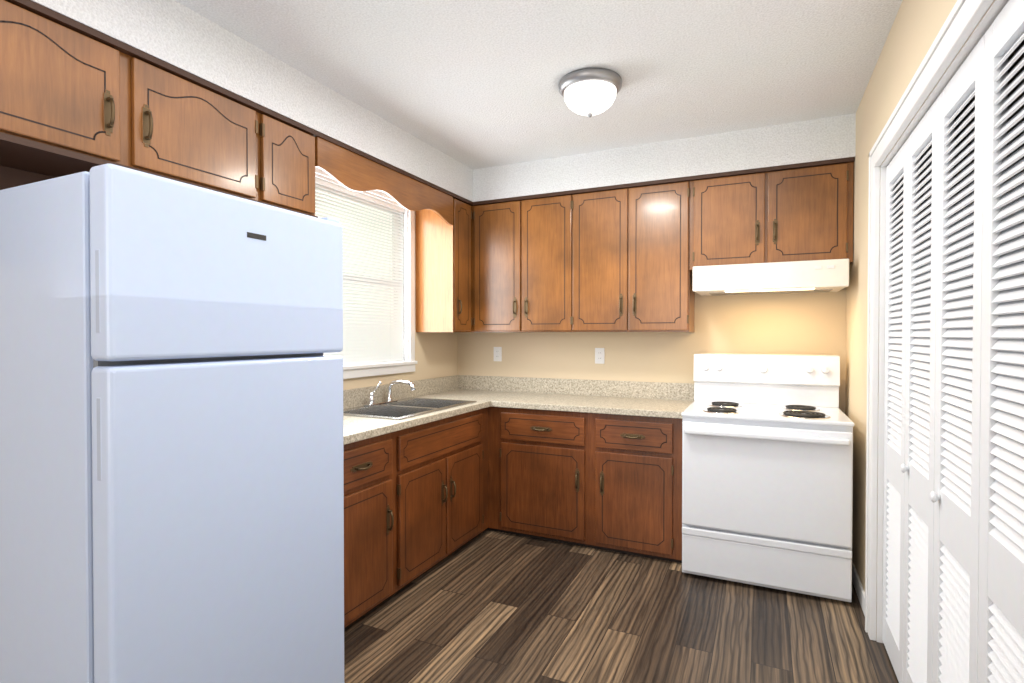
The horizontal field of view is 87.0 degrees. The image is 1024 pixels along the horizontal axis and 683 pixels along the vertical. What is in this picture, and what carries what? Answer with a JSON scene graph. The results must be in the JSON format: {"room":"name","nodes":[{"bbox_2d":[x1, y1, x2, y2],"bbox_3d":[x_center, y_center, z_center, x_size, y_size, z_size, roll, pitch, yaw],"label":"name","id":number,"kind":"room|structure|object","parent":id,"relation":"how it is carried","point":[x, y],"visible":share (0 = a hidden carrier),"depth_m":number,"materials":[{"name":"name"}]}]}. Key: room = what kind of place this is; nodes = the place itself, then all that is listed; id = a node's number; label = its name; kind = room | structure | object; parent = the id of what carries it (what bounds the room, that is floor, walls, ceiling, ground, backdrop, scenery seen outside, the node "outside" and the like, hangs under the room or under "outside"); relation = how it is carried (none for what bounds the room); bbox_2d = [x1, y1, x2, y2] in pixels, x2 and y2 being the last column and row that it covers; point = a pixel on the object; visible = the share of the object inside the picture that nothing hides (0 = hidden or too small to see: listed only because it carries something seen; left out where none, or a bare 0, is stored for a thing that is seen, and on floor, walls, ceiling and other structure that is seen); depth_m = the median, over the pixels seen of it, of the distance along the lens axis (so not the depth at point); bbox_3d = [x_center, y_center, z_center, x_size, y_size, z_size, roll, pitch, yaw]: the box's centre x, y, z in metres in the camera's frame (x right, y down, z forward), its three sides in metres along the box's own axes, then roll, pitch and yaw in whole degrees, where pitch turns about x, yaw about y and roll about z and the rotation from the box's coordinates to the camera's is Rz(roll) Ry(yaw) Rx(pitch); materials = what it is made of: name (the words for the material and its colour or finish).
{"room":"kitchen","nodes":[
{"label":"kitchen","id":0,"kind":"room"},
{"bbox_2d":[318,174,457,389],"bbox_3d":[-2.009,0.044,1.324,0.120,2.600,7.100,0,1,25],"label":"wall","id":1,"kind":"structure","parent":0,"point":[436,354],"depth_m":4.10,"materials":[{"name":"beige paint"}]},
{"bbox_2d":[0,0,135,177],"bbox_3d":[-1.588,-0.813,1.691,0.316,0.415,0.540,0,1,25],"label":"upper cabinet","id":2,"kind":"object","parent":1,"relation":"attached to","point":[76,96],"depth_m":1.71,"materials":[{"name":"brown wood"}]},
{"bbox_2d":[136,48,263,203],"bbox_3d":[-1.360,-0.819,2.182,0.316,0.415,0.542,0,1,25],"label":"upper cabinet","id":3,"kind":"object","parent":1,"relation":"attached to","point":[191,129],"depth_m":2.10,"materials":[{"name":"brown wood"}]},
{"bbox_2d":[264,107,323,217],"bbox_3d":[-1.174,-0.824,2.580,0.316,0.415,0.338,0,1,25],"label":"upper cabinet","id":4,"kind":"object","parent":1,"relation":"attached to","point":[293,150],"depth_m":2.51,"materials":[{"name":"brown wood"}]},
{"bbox_2d":[315,167,417,378],"bbox_3d":[-1.004,-0.396,3.432,0.155,1.242,1.170,0,1,25],"label":"window","id":5,"kind":"structure","parent":1,"relation":"in","point":[377,345],"depth_m":3.59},
{"bbox_2d":[412,192,471,332],"bbox_3d":[-0.503,-0.559,4.021,0.317,0.980,0.281,0,1,25],"label":"upper cabinet","id":6,"kind":"object","parent":1,"relation":"attached to","point":[443,219],"depth_m":3.90,"materials":[{"name":"brown wood"}]},
{"bbox_2d":[32,0,855,201],"bbox_3d":[-0.695,-1.129,0.697,2.780,0.240,7.100,0,1,25],"label":"soffit","id":7,"kind":"structure","parent":0,"point":[177,34],"depth_m":2.78,"materials":[{"name":"white paint"}]},
{"bbox_2d":[175,0,902,169],"bbox_3d":[-0.400,-1.272,0.557,3.670,0.050,7.340,0,1,25],"label":"ceiling","id":8,"kind":"structure","parent":0,"point":[473,84],"depth_m":2.44,"materials":[{"name":"white paint"}]},
{"bbox_2d":[558,68,621,116],"bbox_3d":[0.383,-1.187,2.654,0.310,0.170,0.310,0,1,25],"label":"ceiling light","id":9,"kind":"object","parent":8,"relation":"attached to","point":[589,92],"visible":0.98,"depth_m":2.56,"materials":[{"name":"white glass"}]},
{"bbox_2d":[344,530,898,682],"bbox_3d":[-0.400,1.378,0.590,3.670,0.050,7.340,0,1,25],"label":"floor","id":10,"kind":"structure","parent":0,"point":[488,606],"depth_m":2.51,"materials":[{"name":"wood"}]},
{"bbox_2d":[0,163,343,682],"bbox_3d":[-1.149,0.451,1.757,0.878,1.752,0.761,0,1,25],"label":"fridge","id":11,"kind":"object","parent":10,"relation":"on","point":[171,455],"visible":1,"depth_m":1.39,"materials":[{"name":"white metal"}]},
{"bbox_2d":[343,431,398,628],"bbox_3d":[-0.981,0.893,2.659,0.617,0.868,0.520,0,1,25],"label":"base cabinet","id":12,"kind":"object","parent":10,"relation":"on","point":[371,524],"depth_m":2.58,"materials":[{"name":"brown wood"}]},
{"bbox_2d":[343,403,482,446],"bbox_3d":[-0.818,0.433,2.961,0.611,0.039,1.625,0,1,25],"label":"countertop","id":13,"kind":"structure","parent":12,"relation":"on","point":[355,429],"depth_m":2.81,"materials":[{"name":"beige stone"}]},
{"bbox_2d":[363,380,415,406],"bbox_3d":[-0.763,0.324,3.450,0.228,0.153,0.290,0,1,25],"label":"faucet","id":14,"kind":"object","parent":13,"relation":"on","point":[390,402],"depth_m":3.48,"materials":[{"name":"silver metal"}]},
{"bbox_2d":[343,380,476,419],"bbox_3d":[-0.657,0.421,3.346,0.535,0.346,0.850,0,1,25],"label":"sink","id":15,"kind":"object","parent":13,"relation":"in","point":[394,409],"visible":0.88,"depth_m":3.39,"materials":[{"name":"silver metal"}]},
{"bbox_2d":[343,397,476,419],"bbox_3d":[-0.657,0.498,3.347,0.535,0.192,0.850,0,1,25],"label":"basin","id":16,"kind":"object","parent":15,"relation":"in","point":[404,408],"depth_m":3.37,"materials":[{"name":"silver metal"}]},
{"bbox_2d":[395,431,486,590],"bbox_3d":[-0.665,0.999,3.338,0.618,0.640,0.975,0,1,25],"label":"base cabinet","id":17,"kind":"object","parent":10,"relation":"on","point":[441,481],"depth_m":3.11,"materials":[{"name":"brown wood"}]},
{"bbox_2d":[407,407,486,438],"bbox_3d":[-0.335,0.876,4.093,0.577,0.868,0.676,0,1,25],"label":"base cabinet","id":18,"kind":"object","parent":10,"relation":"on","point":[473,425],"depth_m":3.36,"materials":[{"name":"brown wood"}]},
{"bbox_2d":[487,407,590,546],"bbox_3d":[0.279,0.879,3.840,0.750,0.868,0.617,0,1,25],"label":"base cabinet","id":19,"kind":"object","parent":10,"relation":"on","point":[539,462],"depth_m":3.55,"materials":[{"name":"brown wood"}]},
{"bbox_2d":[411,387,693,418],"bbox_3d":[0.252,0.423,3.762,1.873,0.039,0.731,0,1,25],"label":"countertop","id":20,"kind":"structure","parent":19,"relation":"on","point":[525,400],"depth_m":3.63,"materials":[{"name":"beige stone"}]},
{"bbox_2d":[591,415,681,562],"bbox_3d":[0.874,0.882,3.562,0.563,0.868,0.617,0,1,25],"label":"base cabinet","id":21,"kind":"object","parent":10,"relation":"on","point":[597,464],"depth_m":3.28,"materials":[{"name":"brown wood"}]},
{"bbox_2d":[681,353,854,601],"bbox_3d":[1.454,0.697,3.136,0.829,1.226,0.713,0,1,25],"label":"range","id":22,"kind":"object","parent":10,"relation":"on","point":[767,470],"visible":1,"depth_m":2.89,"materials":[{"name":"white metal"}]},
{"bbox_2d":[458,287,845,413],"bbox_3d":[0.831,0.011,3.982,3.020,2.600,0.120,0,1,25],"label":"wall","id":23,"kind":"structure","parent":0,"point":[805,323],"depth_m":3.76,"materials":[{"name":"beige paint"}]},
{"bbox_2d":[472,196,519,331],"bbox_3d":[-0.045,-0.561,4.139,0.384,0.980,0.317,0,1,25],"label":"upper cabinet","id":24,"kind":"object","parent":23,"relation":"attached to","point":[496,222],"depth_m":4.00,"materials":[{"name":"brown wood"}]},
{"bbox_2d":[494,347,501,360],"bbox_3d":[-0.116,0.102,4.354,0.072,0.116,0.008,0,1,25],"label":"electrical outlet","id":25,"kind":"object","parent":23,"relation":"attached to","point":[497,350],"depth_m":4.35,"materials":[{"name":"white plastic"}]},
{"bbox_2d":[520,190,571,331],"bbox_3d":[0.306,-0.559,3.975,0.391,0.980,0.317,0,1,25],"label":"upper cabinet","id":26,"kind":"object","parent":23,"relation":"attached to","point":[545,219],"depth_m":3.83,"materials":[{"name":"brown wood"}]},
{"bbox_2d":[595,348,604,363],"bbox_3d":[0.649,0.106,3.997,0.072,0.116,0.008,0,1,25],"label":"electrical outlet","id":27,"kind":"object","parent":23,"relation":"attached to","point":[599,355],"depth_m":3.99,"materials":[{"name":"white plastic"}]},
{"bbox_2d":[572,184,627,331],"bbox_3d":[0.660,-0.557,3.810,0.390,0.980,0.317,0,1,25],"label":"upper cabinet","id":28,"kind":"object","parent":23,"relation":"attached to","point":[599,214],"depth_m":3.66,"materials":[{"name":"brown wood"}]},
{"bbox_2d":[628,176,694,331],"bbox_3d":[1.012,-0.555,3.646,0.387,0.980,0.317,0,1,25],"label":"upper cabinet","id":29,"kind":"object","parent":23,"relation":"attached to","point":[661,296],"depth_m":3.50,"materials":[{"name":"brown wood"}]},
{"bbox_2d":[692,167,767,271],"bbox_3d":[1.389,-0.750,3.468,0.441,0.585,0.317,0,1,25],"label":"upper cabinet","id":30,"kind":"object","parent":23,"relation":"attached to","point":[730,209],"depth_m":3.32,"materials":[{"name":"brown wood"}]},
{"bbox_2d":[693,259,848,295],"bbox_3d":[1.552,-0.376,3.295,0.805,0.150,0.500,0,1,25],"label":"range hood","id":31,"kind":"object","parent":30,"relation":"attached to","point":[820,276],"visible":1,"depth_m":3.08,"materials":[{"name":"white metal"}]},
{"bbox_2d":[768,157,853,264],"bbox_3d":[1.791,-0.748,3.280,0.445,0.585,0.317,0,1,25],"label":"upper cabinet","id":32,"kind":"object","parent":23,"relation":"attached to","point":[810,204],"depth_m":3.13,"materials":[{"name":"brown wood"}]},
{"bbox_2d":[845,0,1008,642],"bbox_3d":[0.605,0.059,0.105,0.151,2.600,7.100,0,1,25],"label":"wall","id":33,"kind":"structure","parent":0,"point":[963,19],"depth_m":2.38,"materials":[{"name":"beige paint"}]},
{"bbox_2d":[882,0,1023,682],"bbox_3d":[1.310,0.288,1.670,0.050,2.076,1.537,0,1,25],"label":"closet doors","id":34,"kind":"structure","parent":33,"relation":"in","point":[953,560],"depth_m":1.48,"materials":[{"name":"white wood"}]},
{"bbox_2d":[920,40,1023,250],"bbox_3d":[1.668,0.042,1.496,0.600,2.600,1.760,0,1,25],"label":"wall","id":35,"kind":"structure","parent":0,"point":[1016,62],"depth_m":2.28,"materials":[{"name":"beige paint"}]},
{"label":"outside","id":36,"kind":"structure","parent":0,"visible":0},
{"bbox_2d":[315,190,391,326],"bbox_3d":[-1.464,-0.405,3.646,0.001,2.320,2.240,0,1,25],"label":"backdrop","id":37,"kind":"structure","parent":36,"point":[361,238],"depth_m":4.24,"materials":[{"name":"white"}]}
]}

